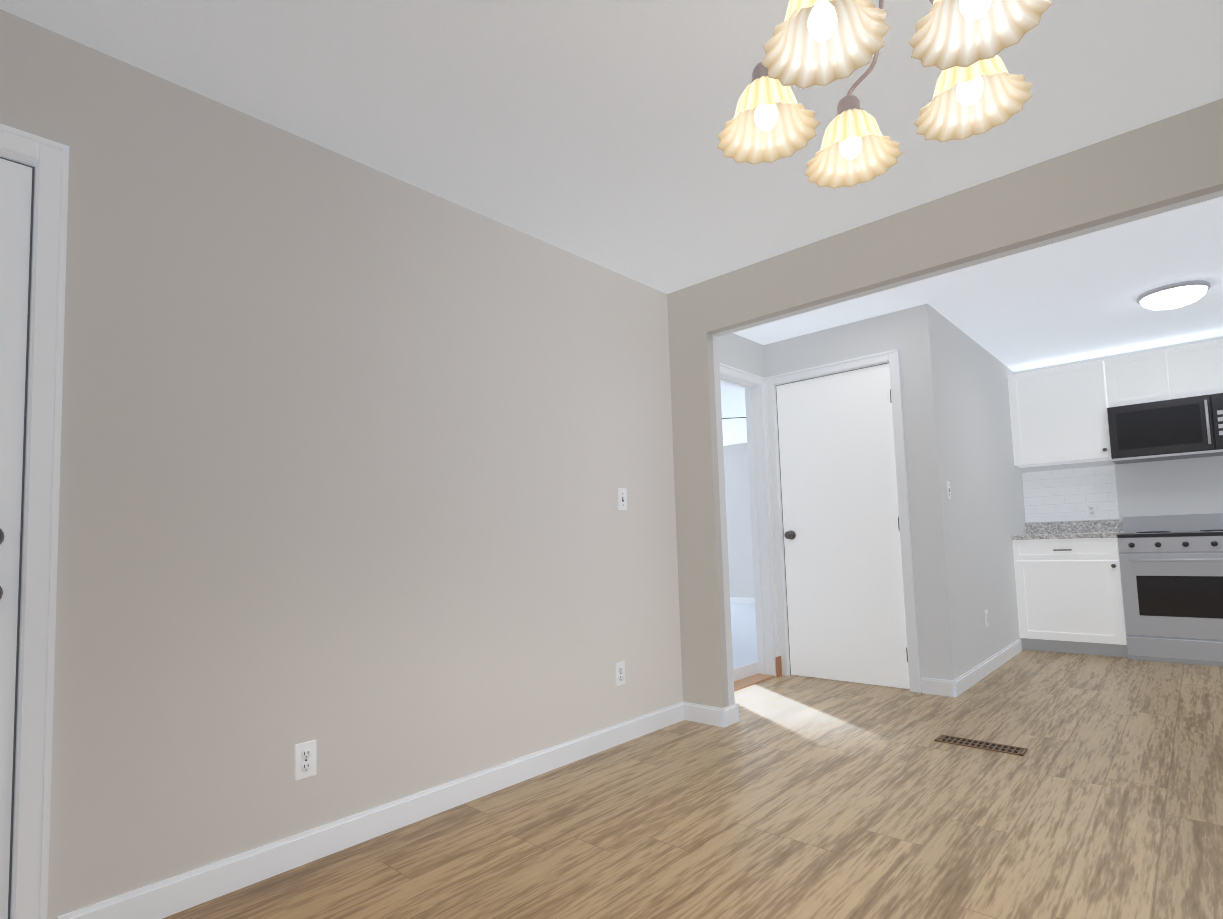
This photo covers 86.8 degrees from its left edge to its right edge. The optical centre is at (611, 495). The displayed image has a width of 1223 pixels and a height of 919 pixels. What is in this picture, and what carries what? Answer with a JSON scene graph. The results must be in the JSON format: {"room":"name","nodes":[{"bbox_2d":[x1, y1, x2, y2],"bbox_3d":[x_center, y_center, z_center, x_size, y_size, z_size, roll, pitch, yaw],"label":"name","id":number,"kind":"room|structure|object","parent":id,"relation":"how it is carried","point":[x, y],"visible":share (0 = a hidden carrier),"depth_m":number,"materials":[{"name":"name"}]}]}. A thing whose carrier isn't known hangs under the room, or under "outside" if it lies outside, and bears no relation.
{"room":"dining room","nodes":[
{"label":"dining room","id":0,"kind":"room"},
{"bbox_2d":[0,9,1222,918],"bbox_3d":[0.285,0.130,4.999,9.540,2.420,9.590,-6,-6,42],"label":"wall","id":1,"kind":"structure","parent":0,"point":[354,456],"depth_m":2.36,"materials":[{"name":"beige paint"}]},
{"bbox_2d":[0,157,34,918],"bbox_3d":[-1.785,0.115,1.321,0.110,2.017,0.867,-6,-6,42],"label":"entry door","id":2,"kind":"structure","parent":1,"relation":"in","point":[16,199],"depth_m":1.65,"materials":[{"name":"white paint"}]},
{"bbox_2d":[0,123,68,918],"bbox_3d":[-1.812,0.097,1.347,0.150,2.102,0.994,-6,-6,42],"label":"door frame","id":3,"kind":"structure","parent":1,"relation":"attached to","point":[48,159],"depth_m":1.65,"materials":[{"name":"white paint"}]},
{"bbox_2d":[294,740,315,780],"bbox_3d":[-0.990,0.857,2.096,0.010,0.114,0.070,-6,-6,42],"label":"outlet","id":4,"kind":"object","parent":1,"relation":"attached to","point":[304,759],"visible":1,"depth_m":2.09,"materials":[{"name":"white plastic"}]},
{"bbox_2d":[58,597,1021,918],"bbox_3d":[0.321,1.267,4.918,9.300,0.140,9.350,-6,-6,42],"label":"baseboard","id":5,"kind":"structure","parent":1,"relation":"attached to","point":[178,893],"depth_m":2.33,"materials":[{"name":"white paint"}]},
{"bbox_2d":[615,661,624,685],"bbox_3d":[0.045,0.890,3.231,0.010,0.114,0.070,-6,-6,42],"label":"outlet","id":6,"kind":"object","parent":1,"relation":"attached to","point":[620,672],"visible":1,"depth_m":3.23,"materials":[{"name":"white plastic"}]},
{"bbox_2d":[617,488,626,509],"bbox_3d":[0.060,0.019,3.336,0.016,0.114,0.070,-6,-6,42],"label":"light switch","id":7,"kind":"object","parent":1,"relation":"attached to","point":[622,498],"visible":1,"depth_m":3.33,"materials":[{"name":"white plastic"}]},
{"bbox_2d":[720,349,920,692],"bbox_3d":[1.198,0.166,4.135,1.082,2.167,1.092,-6,-6,42],"label":"door frame","id":8,"kind":"structure","parent":1,"relation":"attached to","point":[772,635],"depth_m":4.65,"materials":[{"name":"white paint"}]},
{"bbox_2d":[776,363,909,688],"bbox_3d":[1.542,0.204,4.409,0.834,2.098,0.110,-6,-6,42],"label":"closet door","id":9,"kind":"structure","parent":1,"relation":"in","point":[844,580],"depth_m":4.40,"materials":[{"name":"white paint"}]},
{"bbox_2d":[946,481,950,498],"bbox_3d":[2.138,-0.034,4.093,0.016,0.114,0.070,-6,-6,42],"label":"light switch","id":10,"kind":"object","parent":1,"relation":"attached to","point":[948,490],"visible":1,"depth_m":4.08,"materials":[{"name":"white plastic"}]},
{"bbox_2d":[985,610,988,626],"bbox_3d":[2.650,0.866,4.564,0.010,0.114,0.070,-6,-6,42],"label":"outlet","id":11,"kind":"object","parent":1,"relation":"attached to","point":[986,618],"visible":1,"depth_m":4.55,"materials":[{"name":"white plastic"}]},
{"bbox_2d":[1007,360,1111,467],"bbox_3d":[3.817,-0.674,5.514,0.671,0.790,0.350,-6,-6,42],"label":"upper cabinet","id":12,"kind":"object","parent":1,"relation":"attached to","point":[1059,415],"visible":0.98,"depth_m":5.40,"materials":[{"name":"white wood"}]},
{"bbox_2d":[1021,461,1119,522],"bbox_3d":[3.953,-0.025,5.598,0.666,0.490,0.008,-6,-6,42],"label":"tile backsplash","id":13,"kind":"structure","parent":1,"relation":"attached to","point":[1067,492],"depth_m":5.59,"materials":[{"name":"white tile"}]},
{"bbox_2d":[1086,503,1096,516],"bbox_3d":[4.064,0.123,5.476,0.070,0.114,0.010,-6,-6,42],"label":"outlet","id":14,"kind":"object","parent":13,"relation":"attached to","point":[1091,508],"visible":1,"depth_m":5.47,"materials":[{"name":"white plastic"}]},
{"bbox_2d":[1104,339,1222,407],"bbox_3d":[4.355,-0.919,5.056,0.758,0.400,0.316,-6,-6,42],"label":"upper cabinet","id":15,"kind":"object","parent":1,"relation":"attached to","point":[1191,370],"visible":0.77,"depth_m":4.95,"materials":[{"name":"white wood"}]},
{"bbox_2d":[1107,393,1222,463],"bbox_3d":[4.329,-0.505,4.983,0.758,0.425,0.434,-6,-6,42],"label":"microwave","id":16,"kind":"object","parent":15,"relation":"attached to","point":[1182,428],"visible":1,"depth_m":4.88,"materials":[{"name":"black metal"}]},
{"bbox_2d":[0,0,1222,445],"bbox_3d":[0.244,-1.126,5.089,9.540,0.100,9.590,-6,-6,42],"label":"ceiling","id":17,"kind":"structure","parent":0,"point":[590,130],"depth_m":2.20,"materials":[{"name":"white paint"}]},
{"bbox_2d":[717,0,1051,188],"bbox_3d":[0.478,-1.053,1.243,0.596,0.608,0.583,-6,-6,42],"label":"chandelier","id":18,"kind":"object","parent":17,"relation":"hanging from","point":[979,88],"visible":1,"depth_m":1.24,"materials":[{"name":"beige glass"}]},
{"bbox_2d":[1136,280,1210,309],"bbox_3d":[3.457,-1.209,3.981,0.350,0.098,0.350,-6,-6,42],"label":"kitchen ceiling light","id":19,"kind":"object","parent":17,"relation":"attached to","point":[1173,295],"visible":0.98,"depth_m":3.90,"materials":[{"name":"white glass"}]},
{"bbox_2d":[162,649,1222,918],"bbox_3d":[2.370,1.188,3.051,4.000,0.100,9.590,-6,-6,42],"label":"floor","id":20,"kind":"structure","parent":0,"point":[812,797],"depth_m":2.25,"materials":[{"name":"brown wood"}]},
{"bbox_2d":[935,734,1027,755],"bbox_3d":[1.705,1.153,2.994,0.360,0.005,0.110,-6,-6,42],"label":"floor vent","id":21,"kind":"object","parent":20,"relation":"in","point":[1003,748],"visible":1,"depth_m":2.98,"materials":[{"name":"brown metal"}]},
{"bbox_2d":[1011,520,1127,656],"bbox_3d":[3.767,0.732,5.298,0.686,1.040,0.650,-6,-6,42],"label":"base cabinet","id":22,"kind":"object","parent":20,"relation":"on","point":[1068,587],"visible":0.98,"depth_m":5.09,"materials":[{"name":"white wood"}]},
{"bbox_2d":[1117,513,1222,665],"bbox_3d":[4.287,0.669,4.791,0.760,1.060,0.702,-6,-6,42],"label":"stove","id":23,"kind":"object","parent":20,"relation":"on","point":[1171,569],"visible":1,"depth_m":4.65,"materials":[{"name":"silver metal"}]},
{"bbox_2d":[730,603,757,668],"bbox_3d":[-1.151,1.530,6.251,5.540,0.100,9.590,-6,-6,42],"label":"floor carpet","id":24,"kind":"object","parent":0,"point":[744,636],"visible":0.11,"depth_m":6.64,"materials":[{"name":"white"}]}
]}

